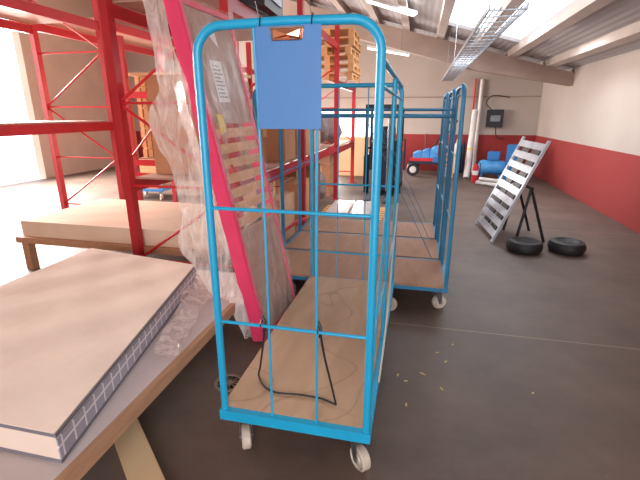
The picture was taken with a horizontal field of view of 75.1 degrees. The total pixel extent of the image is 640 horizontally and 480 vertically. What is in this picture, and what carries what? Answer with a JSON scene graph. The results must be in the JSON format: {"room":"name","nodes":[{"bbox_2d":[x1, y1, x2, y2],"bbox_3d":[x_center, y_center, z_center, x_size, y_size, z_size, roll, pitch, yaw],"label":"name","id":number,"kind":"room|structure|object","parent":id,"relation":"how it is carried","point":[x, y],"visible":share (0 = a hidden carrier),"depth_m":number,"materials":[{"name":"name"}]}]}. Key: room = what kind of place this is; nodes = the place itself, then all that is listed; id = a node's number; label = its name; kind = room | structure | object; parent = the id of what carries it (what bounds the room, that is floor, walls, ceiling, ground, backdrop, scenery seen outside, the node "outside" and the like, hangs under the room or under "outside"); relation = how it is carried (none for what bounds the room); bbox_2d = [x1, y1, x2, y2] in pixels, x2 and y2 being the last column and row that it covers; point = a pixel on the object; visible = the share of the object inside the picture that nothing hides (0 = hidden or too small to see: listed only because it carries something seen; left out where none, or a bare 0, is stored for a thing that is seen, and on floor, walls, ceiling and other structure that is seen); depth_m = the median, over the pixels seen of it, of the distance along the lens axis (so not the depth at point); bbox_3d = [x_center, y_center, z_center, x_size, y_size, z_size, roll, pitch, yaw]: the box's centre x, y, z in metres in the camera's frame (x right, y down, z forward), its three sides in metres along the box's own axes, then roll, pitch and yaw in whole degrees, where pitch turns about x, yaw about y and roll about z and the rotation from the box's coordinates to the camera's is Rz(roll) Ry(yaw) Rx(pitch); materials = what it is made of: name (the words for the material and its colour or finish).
{"room":"distribution center","nodes":[
{"label":"distribution center","id":0,"kind":"room"},
{"bbox_2d":[10,0,138,177],"bbox_3d":[-7.798,-3.289,5.974,0.200,5.941,15.500,4,17,12],"label":"wall","id":1,"kind":"structure","parent":0,"point":[87,89],"depth_m":10.88,"materials":[{"name":"beige paint"}]},
{"bbox_2d":[0,166,639,479],"bbox_3d":[-1.877,0.030,5.453,12.000,0.100,15.300,4,17,12],"label":"floor","id":2,"kind":"structure","parent":0,"point":[564,330],"depth_m":2.75,"materials":[{"name":"concrete"}]},
{"bbox_2d":[0,269,242,479],"bbox_3d":[-1.512,0.740,2.432,1.565,0.310,2.530,4,17,12],"label":"table","id":3,"kind":"object","parent":2,"relation":"on","point":[152,373],"visible":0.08,"depth_m":2.05,"materials":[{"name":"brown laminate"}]},
{"bbox_2d":[0,248,197,462],"bbox_3d":[-1.471,0.452,2.586,1.481,0.144,1.916,4,17,12],"label":"mattress","id":4,"kind":"object","parent":3,"relation":"on","point":[73,328],"visible":1,"depth_m":2.20,"materials":[{"name":"fabric"}]},
{"bbox_2d":[155,272,211,354],"bbox_3d":[-0.851,0.428,2.691,0.194,0.075,1.065,0,17,0],"label":"plastic sheet","id":5,"kind":"object","parent":3,"relation":"on","point":[200,276],"visible":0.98,"depth_m":2.52,"materials":[{"name":"white"}]},
{"bbox_2d":[15,219,257,270],"bbox_3d":[-1.884,0.033,4.656,2.230,0.360,1.270,4,17,12],"label":"platform","id":6,"kind":"object","parent":2,"relation":"on","point":[28,242],"visible":0.27,"depth_m":4.07,"materials":[{"name":"brown wood"}]},
{"bbox_2d":[20,199,256,249],"bbox_3d":[-1.897,-0.222,4.587,2.100,0.164,1.180,4,17,12],"label":"foam slab","id":7,"kind":"object","parent":6,"relation":"on","point":[101,220],"visible":0.75,"depth_m":4.21,"materials":[{"name":"beige"}]},
{"bbox_2d":[0,0,273,208],"bbox_3d":[-2.958,-2.548,7.555,1.190,3.600,9.140,4,17,12],"label":"rack","id":8,"kind":"object","parent":2,"relation":"on","point":[35,16],"visible":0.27,"depth_m":5.69,"materials":[{"name":"red metal"}]},
{"bbox_2d":[114,418,164,479],"bbox_3d":[-0.782,1.053,1.856,0.130,0.050,1.500,-12,21,-35],"label":"table leg","id":9,"kind":"object","parent":2,"relation":"on","point":[137,458],"visible":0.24,"depth_m":1.94,"materials":[{"name":"beige wood"}]},
{"bbox_2d":[142,181,178,199],"bbox_3d":[-3.268,-1.253,8.009,0.818,0.857,0.629,3,17,10],"label":"trolley","id":10,"kind":"object","parent":2,"relation":"on","point":[161,190],"visible":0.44,"depth_m":7.80,"materials":[{"name":"blue metal"}]},
{"bbox_2d":[140,159,170,188],"bbox_3d":[-3.299,-1.281,8.025,0.612,0.501,0.460,3,17,10],"label":"cardboard box","id":11,"kind":"object","parent":10,"relation":"on","point":[143,169],"visible":0.16,"depth_m":7.77,"materials":[{"name":"brown cardboard"}]},
{"bbox_2d":[117,35,252,201],"bbox_3d":[-1.949,-1.690,6.461,1.640,2.600,1.094,4,17,12],"label":"rack","id":12,"kind":"object","parent":2,"relation":"on","point":[137,162],"visible":0.17,"depth_m":6.22,"materials":[{"name":"red metal"}]},
{"bbox_2d":[128,72,250,156],"bbox_3d":[-1.917,-1.904,6.400,1.540,1.200,0.850,4,17,12],"label":"stack","id":13,"kind":"object","parent":12,"relation":"on","point":[143,111],"visible":0.07,"depth_m":6.17,"materials":[{"name":"brown wood"}]},
{"bbox_2d":[142,0,294,341],"bbox_3d":[-0.663,-0.452,3.007,0.856,2.253,0.731,4,17,12],"label":"package","id":14,"kind":"object","parent":2,"relation":"on","point":[227,101],"visible":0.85,"depth_m":2.87,"materials":[{"name":"pink plastic"}]},
{"bbox_2d":[98,0,355,267],"bbox_3d":[-0.476,-1.931,6.479,1.170,3.050,6.620,4,17,12],"label":"rack","id":15,"kind":"object","parent":2,"relation":"on","point":[109,12],"visible":0.39,"depth_m":3.68,"materials":[{"name":"red metal"}]},
{"bbox_2d":[146,76,251,174],"bbox_3d":[-1.145,-1.130,4.116,0.650,0.862,0.802,4,17,12],"label":"cardboard box","id":16,"kind":"object","parent":15,"relation":"on","point":[172,160],"visible":0.37,"depth_m":3.77,"materials":[{"name":"brown cardboard"}]},
{"bbox_2d":[238,0,282,16],"bbox_3d":[-0.798,-2.198,3.813,0.815,0.240,0.600,3,17,10],"label":"plastic crate","id":17,"kind":"object","parent":15,"relation":"on","point":[267,8],"visible":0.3,"depth_m":3.69,"materials":[{"name":"black"}]},
{"bbox_2d":[261,129,294,161],"bbox_3d":[-0.597,-1.184,5.116,0.480,0.384,0.502,3,17,10],"label":"cardboard box","id":18,"kind":"object","parent":15,"relation":"on","point":[269,137],"visible":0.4,"depth_m":4.89,"materials":[{"name":"brown cardboard"}]},
{"bbox_2d":[295,129,309,154],"bbox_3d":[-0.385,-1.408,5.914,0.480,0.344,0.552,4,17,12],"label":"cardboard box","id":19,"kind":"object","parent":15,"relation":"on","point":[307,130],"visible":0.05,"depth_m":5.74,"materials":[{"name":"brown cardboard"}]},
{"bbox_2d":[314,130,319,150],"bbox_3d":[-0.254,-1.558,6.507,0.420,0.284,0.502,4,17,12],"label":"cardboard box","id":20,"kind":"object","parent":15,"relation":"on","point":[314,130],"visible":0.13,"depth_m":6.39,"materials":[{"name":"brown cardboard"}]},
{"bbox_2d":[314,112,328,143],"bbox_3d":[-0.100,-1.901,7.054,0.505,0.620,0.531,4,17,12],"label":"wrapped bundle","id":21,"kind":"object","parent":15,"relation":"on","point":[324,131],"visible":0.24,"depth_m":6.92,"materials":[{"name":"grey plastic"}]},
{"bbox_2d":[321,118,341,143],"bbox_3d":[0.137,-2.106,8.012,0.517,0.550,0.468,12,21,34],"label":"wrapped bundle","id":22,"kind":"object","parent":15,"relation":"on","point":[330,139],"visible":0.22,"depth_m":7.82,"materials":[{"name":"grey plastic"}]},
{"bbox_2d":[321,72,359,82],"bbox_3d":[0.220,-3.054,7.872,0.940,0.138,0.970,4,17,12],"label":"wooden pallet","id":23,"kind":"object","parent":15,"relation":"on","point":[352,77],"visible":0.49,"depth_m":7.47,"materials":[{"name":"brown wood"}]},
{"bbox_2d":[321,63,360,75],"bbox_3d":[0.237,-3.183,7.816,0.940,0.138,0.970,4,17,12],"label":"wooden pallet","id":24,"kind":"object","parent":23,"relation":"on","point":[351,67],"visible":0.49,"depth_m":7.40,"materials":[{"name":"brown wood"}]},
{"bbox_2d":[321,54,359,65],"bbox_3d":[0.217,-3.319,7.779,0.940,0.138,0.970,3,17,11],"label":"wooden pallet","id":25,"kind":"object","parent":24,"relation":"on","point":[350,58],"visible":0.45,"depth_m":7.35,"materials":[{"name":"brown wood"}]},
{"bbox_2d":[322,45,359,60],"bbox_3d":[0.198,-3.454,7.742,0.940,0.138,0.970,4,18,14],"label":"wooden pallet","id":26,"kind":"object","parent":25,"relation":"on","point":[348,49],"visible":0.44,"depth_m":7.38,"materials":[{"name":"brown wood"}]},
{"bbox_2d":[322,36,361,52],"bbox_3d":[0.237,-3.585,7.693,0.940,0.138,0.970,4,17,12],"label":"wooden pallet","id":27,"kind":"object","parent":26,"relation":"on","point":[352,40],"visible":0.32,"depth_m":7.41,"materials":[{"name":"brown wood"}]},
{"bbox_2d":[322,28,359,41],"bbox_3d":[0.217,-3.720,7.656,0.940,0.138,0.970,3,17,11],"label":"wooden pallet","id":28,"kind":"object","parent":27,"relation":"on","point":[344,32],"visible":0.38,"depth_m":7.25,"materials":[{"name":"brown wood"}]},
{"bbox_2d":[214,373,240,391],"bbox_3d":[-0.556,0.867,2.535,0.176,0.008,0.176,4,17,12],"label":"drain cover","id":29,"kind":"object","parent":2,"relation":"on","point":[231,382],"visible":0.61,"depth_m":2.54,"materials":[{"name":"metal"}]},
{"bbox_2d":[243,190,294,241],"bbox_3d":[-0.672,-0.302,5.372,0.540,0.582,0.642,4,17,12],"label":"cardboard box","id":30,"kind":"object","parent":2,"relation":"on","point":[289,196],"visible":0.32,"depth_m":5.29,"materials":[{"name":"brown cardboard"}]},
{"bbox_2d":[269,182,272,197],"bbox_3d":[-0.619,-0.603,5.009,0.113,0.200,0.113,4,17,12],"label":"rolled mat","id":31,"kind":"object","parent":30,"relation":"on","point":[271,183],"visible":0.23,"depth_m":4.97,"materials":[{"name":"cardboard"}]},
{"bbox_2d":[273,178,279,193],"bbox_3d":[-0.547,-0.694,5.308,0.113,0.200,0.113,4,17,12],"label":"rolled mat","id":32,"kind":"object","parent":30,"relation":"on","point":[276,183],"visible":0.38,"depth_m":5.26,"materials":[{"name":"cardboard"}]},
{"bbox_2d":[280,217,305,231],"bbox_3d":[-0.310,-0.050,4.978,0.058,0.330,0.939,6,18,18],"label":"hand truck","id":33,"kind":"object","parent":2,"relation":"on","point":[304,218],"visible":0.33,"depth_m":4.89,"materials":[{"name":"red paint"}]},
{"bbox_2d":[284,177,309,225],"bbox_3d":[-0.475,-0.596,6.265,0.500,0.622,0.602,4,17,12],"label":"cardboard box","id":34,"kind":"object","parent":2,"relation":"on","point":[290,183],"visible":0.29,"depth_m":6.00,"materials":[{"name":"brown cardboard"}]},
{"bbox_2d":[193,13,403,471],"bbox_3d":[0.089,-0.104,2.490,0.748,1.890,1.765,4,17,12],"label":"cart","id":35,"kind":"object","parent":2,"relation":"on","point":[351,313],"visible":0.92,"depth_m":2.00,"materials":[{"name":"paint"}]},
{"bbox_2d":[255,24,321,128],"bbox_3d":[-0.111,-0.559,1.443,0.234,0.338,0.019,4,17,12],"label":"clipboard","id":36,"kind":"object","parent":35,"relation":"hanging from","point":[288,57],"visible":1,"depth_m":1.45,"materials":[{"name":"blue plastic"}]},
{"bbox_2d":[258,315,336,404],"bbox_3d":[-0.177,0.547,1.926,0.470,0.501,0.235,9,19,28],"label":"strap","id":37,"kind":"object","parent":35,"relation":"on","point":[319,327],"visible":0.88,"depth_m":1.93,"materials":[{"name":"black fabric"}]},
{"bbox_2d":[378,203,397,382],"bbox_3d":[0.418,0.241,2.501,0.016,0.743,0.995,4,17,12],"label":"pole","id":38,"kind":"object","parent":35,"relation":"attached to","point":[390,279],"visible":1,"depth_m":2.49,"materials":[{"name":"grey"}]},
{"bbox_2d":[284,163,319,210],"bbox_3d":[-0.282,-0.870,6.939,0.450,0.752,0.602,4,17,12],"label":"cardboard box","id":39,"kind":"object","parent":2,"relation":"on","point":[295,173],"visible":0.18,"depth_m":6.70,"materials":[{"name":"brown cardboard"}]},
{"bbox_2d":[320,171,325,199],"bbox_3d":[-0.100,-0.980,7.557,0.441,0.600,0.451,4,17,12],"label":"wrapped bundle","id":40,"kind":"object","parent":2,"relation":"on","point":[322,177],"visible":0.24,"depth_m":7.44,"materials":[{"name":"grey fabric"}]},
{"bbox_2d":[320,163,333,195],"bbox_3d":[0.070,-1.226,8.356,0.380,0.602,0.502,4,17,12],"label":"cardboard box","id":41,"kind":"object","parent":2,"relation":"on","point":[327,170],"visible":0.37,"depth_m":8.09,"materials":[{"name":"brown cardboard"}]},
{"bbox_2d":[318,153,333,164],"bbox_3d":[0.075,-1.610,8.237,0.330,0.196,0.402,4,17,12],"label":"cardboard box","id":42,"kind":"object","parent":41,"relation":"on","point":[328,160],"visible":0.38,"depth_m":8.06,"materials":[{"name":"brown cardboard"}]},
{"bbox_2d":[318,205,384,220],"bbox_3d":[0.478,-0.338,6.248,0.940,0.138,0.970,4,17,12],"label":"wooden pallet","id":43,"kind":"object","parent":2,"relation":"on","point":[382,210],"visible":0.21,"depth_m":6.30,"materials":[{"name":"brown wood"}]},
{"bbox_3d":[0.468,-0.413,6.233,0.660,0.013,0.960,4,18,14],"label":"carton","id":44,"kind":"object","parent":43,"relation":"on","visible":0},
{"bbox_3d":[0.491,-0.426,6.223,0.660,0.014,0.960,4,17,12],"label":"carton","id":45,"kind":"object","parent":44,"relation":"on","visible":0},
{"bbox_2d":[324,216,369,219],"bbox_3d":[0.480,-0.440,6.222,0.660,0.014,0.960,4,17,11],"label":"carton","id":46,"kind":"object","parent":45,"relation":"on","point":[324,216],"visible":0.21,"depth_m":5.78,"materials":[{"name":"cardboard"}]},
{"bbox_3d":[0.468,-0.455,6.220,0.660,0.014,0.960,4,18,14],"label":"carton","id":47,"kind":"object","parent":46,"relation":"on","visible":0},
{"bbox_3d":[0.491,-0.467,6.210,0.660,0.013,0.960,4,17,12],"label":"carton","id":48,"kind":"object","parent":47,"relation":"on","visible":0},
{"bbox_2d":[326,200,370,213],"bbox_3d":[0.480,-0.482,6.209,0.660,0.014,0.960,4,17,11],"label":"carton","id":49,"kind":"object","parent":48,"relation":"on","point":[344,206],"visible":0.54,"depth_m":6.19,"materials":[{"name":"white cardboard"}]},
{"bbox_2d":[339,136,369,175],"bbox_3d":[0.880,-2.193,10.869,0.850,0.980,0.400,4,17,12],"label":"crate","id":50,"kind":"object","parent":2,"relation":"on","point":[345,156],"visible":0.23,"depth_m":10.70,"materials":[{"name":"beige wood"}]},
{"bbox_2d":[252,83,466,308],"bbox_3d":[0.322,-0.394,3.626,1.615,1.780,0.666,4,17,12],"label":"cart","id":51,"kind":"object","parent":2,"relation":"on","point":[432,275],"visible":0.73,"depth_m":3.65,"materials":[{"name":"blue paint"}]},
{"bbox_2d":[282,88,455,259],"bbox_3d":[0.462,-0.592,4.272,1.615,1.780,0.666,4,17,12],"label":"cart","id":52,"kind":"object","parent":2,"relation":"on","point":[408,247],"visible":0.44,"depth_m":4.38,"materials":[{"name":"blue paint"}]},
{"bbox_2d":[298,92,448,238],"bbox_3d":[0.603,-0.790,4.918,1.615,1.780,0.666,4,17,12],"label":"cart","id":53,"kind":"object","parent":2,"relation":"on","point":[348,226],"visible":0.41,"depth_m":4.98,"materials":[{"name":"blue paint"}]},
{"bbox_2d":[363,104,405,201],"bbox_3d":[1.314,-1.811,8.359,0.806,1.720,2.300,4,17,12],"label":"forklift","id":54,"kind":"object","parent":2,"relation":"on","point":[384,167],"visible":0.52,"depth_m":8.13,"materials":[{"name":"black metal"}]},
{"bbox_2d":[406,120,457,175],"bbox_3d":[2.907,-2.390,10.800,1.233,1.387,0.705,4,17,12],"label":"trailer","id":55,"kind":"object","parent":2,"relation":"on","point":[412,169],"visible":0.55,"depth_m":10.72,"materials":[{"name":"red paint"}]},
{"bbox_2d":[413,150,420,157],"bbox_3d":[2.550,-2.260,10.939,0.205,0.182,0.340,4,17,12],"label":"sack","id":56,"kind":"object","parent":55,"relation":"on","point":[417,154],"visible":0.98,"depth_m":10.79,"materials":[{"name":"blue plastic"}]},
{"bbox_2d":[421,148,429,157],"bbox_3d":[2.754,-2.275,10.885,0.205,0.242,0.340,4,17,12],"label":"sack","id":57,"kind":"object","parent":55,"relation":"on","point":[424,153],"visible":0.96,"depth_m":10.74,"materials":[{"name":"blue plastic"}]},
{"bbox_2d":[429,145,437,157],"bbox_3d":[2.959,-2.294,10.830,0.205,0.311,0.340,4,17,12],"label":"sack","id":58,"kind":"object","parent":55,"relation":"on","point":[434,150],"visible":0.88,"depth_m":10.68,"materials":[{"name":"blue plastic"}]},
{"bbox_2d":[445,153,453,176],"bbox_3d":[3.175,-1.873,10.437,0.330,0.620,0.075,4,17,12],"label":"wooden pallet","id":59,"kind":"object","parent":2,"relation":"on","point":[447,153],"visible":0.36,"depth_m":10.39,"materials":[{"name":"brown wood"}]},
{"bbox_2d":[453,142,456,172],"bbox_3d":[3.682,-2.261,11.245,0.140,0.890,0.140,4,17,12],"label":"gas cylinder","id":60,"kind":"object","parent":2,"relation":"on","point":[455,147],"visible":0.25,"depth_m":11.20,"materials":[{"name":"white metal"}]},
{"bbox_2d":[459,140,465,172],"bbox_3d":[3.849,-2.250,11.261,0.120,0.860,0.120,4,17,12],"label":"gas cylinder","id":61,"kind":"object","parent":2,"relation":"on","point":[463,146],"visible":0.89,"depth_m":11.22,"materials":[{"name":"blue paint"}]},
{"bbox_2d":[463,109,477,177],"bbox_3d":[3.842,-2.449,10.612,0.154,1.694,1.044,7,18,22],"label":"cardboard tube","id":62,"kind":"object","parent":2,"relation":"on","point":[467,167],"visible":0.94,"depth_m":10.55,"materials":[{"name":"white cardboard"}]},
{"bbox_2d":[471,160,480,182],"bbox_3d":[3.639,-1.601,9.730,0.141,0.515,0.165,-7,18,-22],"label":"fire extinguisher","id":63,"kind":"object","parent":2,"relation":"on","point":[475,169],"visible":0.93,"depth_m":9.69,"materials":[{"name":"red paint"}]},
{"bbox_2d":[475,180,500,187],"bbox_3d":[3.807,-1.221,9.199,0.089,0.089,0.814,-11,20,-33],"label":"pipe","id":64,"kind":"object","parent":2,"relation":"on","point":[476,181],"visible":0.66,"depth_m":9.27,"materials":[{"name":"white plastic"}]},
{"bbox_2d":[479,177,504,182],"bbox_3d":[3.812,-1.315,9.196,0.089,0.089,0.616,-14,22,-39],"label":"pipe","id":65,"kind":"object","parent":64,"relation":"on","point":[492,180],"visible":0.66,"depth_m":9.22,"materials":[{"name":"white plastic"}]},
{"bbox_2d":[478,144,519,180],"bbox_3d":[4.297,-1.887,10.092,0.890,0.850,0.420,10,20,29],"label":"air compressor","id":66,"kind":"object","parent":2,"relation":"on","point":[492,165],"visible":0.63,"depth_m":9.97,"materials":[{"name":"blue paint"}]},
{"bbox_2d":[475,136,550,242],"bbox_3d":[2.479,-0.692,5.479,0.529,1.265,0.960,2,17,8],"label":"ramp","id":67,"kind":"object","parent":2,"relation":"on","point":[533,158],"visible":1,"depth_m":5.38,"materials":[{"name":"metal"}]},
{"bbox_2d":[502,185,544,241],"bbox_3d":[2.711,-0.392,5.474,0.375,0.706,0.590,2,17,7],"label":"trestle","id":68,"kind":"object","parent":2,"relation":"on","point":[531,191],"visible":0.59,"depth_m":5.24,"materials":[{"name":"black metal"}]},
{"bbox_2d":[506,236,542,254],"bbox_3d":[2.418,0.064,4.931,0.398,0.140,0.398,4,17,12],"label":"tyre","id":69,"kind":"object","parent":2,"relation":"on","point":[522,245],"visible":1,"depth_m":4.81,"materials":[{"name":"black rubber"}]},
{"bbox_2d":[547,237,586,255],"bbox_3d":[2.904,0.073,4.902,0.398,0.140,0.398,4,17,12],"label":"tyre","id":70,"kind":"object","parent":2,"relation":"on","point":[559,245],"visible":1,"depth_m":4.78,"materials":[{"name":"black rubber"}]},
{"bbox_2d":[120,5,543,172],"bbox_3d":[-0.134,-5.069,11.790,12.000,5.941,0.200,4,17,12],"label":"wall","id":71,"kind":"structure","parent":0,"point":[419,76],"depth_m":11.28,"materials":[{"name":"beige paint"}]},
{"bbox_2d":[304,0,316,6],"bbox_3d":[-1.262,-4.008,5.142,0.140,0.158,13.100,4,17,12],"label":"trim","id":72,"kind":"structure","parent":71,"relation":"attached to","point":[306,2],"depth_m":9.17,"materials":[{"name":"concrete"}]},
{"bbox_2d":[131,96,541,99],"bbox_3d":[-0.160,-4.082,11.975,12.000,0.025,0.030,4,17,12],"label":"trim","id":73,"kind":"structure","parent":71,"relation":"attached to","point":[459,96],"depth_m":11.27,"materials":[{"name":"metal"}]},
{"bbox_2d":[330,0,350,13],"bbox_3d":[-0.434,-3.732,5.026,0.140,0.158,13.100,4,17,12],"label":"beam","id":74,"kind":"structure","parent":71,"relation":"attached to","point":[338,4],"depth_m":8.45,"materials":[{"name":"concrete"}]},
{"bbox_2d":[362,0,382,23],"bbox_3d":[0.248,-3.506,4.931,0.140,0.158,13.100,4,17,12],"label":"beam","id":75,"kind":"structure","parent":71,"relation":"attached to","point":[371,9],"depth_m":8.06,"materials":[{"name":"concrete"}]},
{"bbox_2d":[397,0,410,30],"bbox_3d":[0.881,-3.295,4.843,0.140,0.158,13.100,4,17,12],"label":"beam","id":76,"kind":"structure","parent":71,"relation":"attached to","point":[405,19],"depth_m":7.74,"materials":[{"name":"concrete"}]},
{"bbox_2d":[436,0,455,39],"bbox_3d":[1.563,-3.068,4.747,0.140,0.158,13.100,4,17,12],"label":"beam","id":77,"kind":"structure","parent":71,"relation":"attached to","point":[448,5],"depth_m":6.83,"materials":[{"name":"concrete"}]},
{"bbox_2d":[472,79,476,109],"bbox_3d":[4.141,-3.798,10.986,0.168,0.860,0.044,4,17,12],"label":"pipe","id":78,"kind":"object","parent":71,"relation":"attached to","point":[475,79],"visible":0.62,"depth_m":10.96,"materials":[{"name":"red metal"}]},
{"bbox_2d":[471,79,484,171],"bbox_3d":[4.234,-3.033,11.187,0.099,2.400,0.099,4,17,12],"label":"pipe","id":79,"kind":"object","parent":71,"relation":"attached to","point":[482,81],"visible":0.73,"depth_m":11.11,"materials":[{"name":"white plastic"}]},
{"bbox_2d":[485,95,509,138],"bbox_3d":[4.637,-3.236,10.992,0.563,1.126,0.185,4,17,12],"label":"switch box","id":80,"kind":"object","parent":71,"relation":"attached to","point":[494,118],"visible":1,"depth_m":10.93,"materials":[{"name":"black plastic"}]},
{"bbox_2d":[470,0,525,48],"bbox_3d":[2.294,-2.825,4.645,0.140,0.158,13.100,4,17,12],"label":"beam","id":81,"kind":"structure","parent":71,"relation":"attached to","point":[511,3],"depth_m":5.94,"materials":[{"name":"concrete"}]},
{"bbox_2d":[502,0,613,57],"bbox_3d":[2.976,-2.598,4.550,0.140,0.158,13.100,4,17,12],"label":"beam","id":82,"kind":"structure","parent":71,"relation":"attached to","point":[580,9],"depth_m":5.52,"materials":[{"name":"concrete"}]},
{"bbox_2d":[538,21,639,67],"bbox_3d":[3.707,-2.355,4.448,0.140,0.158,13.100,4,17,12],"label":"beam","id":83,"kind":"structure","parent":71,"relation":"attached to","point":[631,32],"depth_m":6.04,"materials":[{"name":"concrete"}]},
{"bbox_2d":[290,0,639,69],"bbox_3d":[-1.877,-3.939,4.238,12.000,3.300,15.300,4,17,12],"label":"ceiling","id":84,"kind":"structure","parent":0,"point":[618,14],"depth_m":7.24,"materials":[{"name":"grey metal"}]},
{"bbox_2d":[367,43,375,50],"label":"lamp","id":85,"kind":"object","parent":84,"relation":"hanging from","point":[369,47],"depth_m":8.71,"materials":[{"name":"white"}]},
{"bbox_2d":[365,0,416,16],"bbox_3d":[1.160,-3.849,6.726,0.883,0.380,0.120,-5,18,-17],"label":"lamp","id":86,"kind":"object","parent":84,"relation":"hanging from","point":[404,10],"visible":0.93,"depth_m":6.72,"materials":[{"name":"white plastic"}]},
{"bbox_2d":[386,40,409,55],"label":"lamp","id":87,"kind":"object","parent":84,"relation":"hanging from","point":[392,51],"depth_m":8.65,"materials":[{"name":"white"}]},
{"bbox_2d":[441,0,528,80],"bbox_3d":[2.393,-3.341,6.932,0.292,0.781,8.100,4,17,12],"label":"cable tray","id":88,"kind":"object","parent":84,"relation":"hanging from","point":[522,9],"visible":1,"depth_m":4.47,"materials":[{"name":"metal"}]},
{"bbox_2d":[532,49,639,233],"bbox_3d":[4.089,-0.936,3.824,0.200,2.701,15.500,4,17,12],"label":"wall","id":89,"kind":"structure","parent":0,"point":[592,125],"depth_m":7.16,"materials":[{"name":"paint"}]},
{"bbox_2d":[283,0,574,85],"bbox_3d":[-0.645,-5.252,9.415,12.000,3.481,0.250,4,17,12],"label":"beam","id":90,"kind":"structure","parent":89,"relation":"attached to","point":[418,44],"depth_m":8.85,"materials":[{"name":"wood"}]},
{"label":"outside","id":91,"kind":"structure","parent":0,"visible":0},
{"bbox_2d":[0,153,45,186],"bbox_3d":[-10.932,-0.969,8.783,6.790,0.100,16.000,4,17,12],"label":"ground","id":92,"kind":"structure","parent":91,"point":[14,168],"depth_m":12.19,"materials":[{"name":"beige concrete"}]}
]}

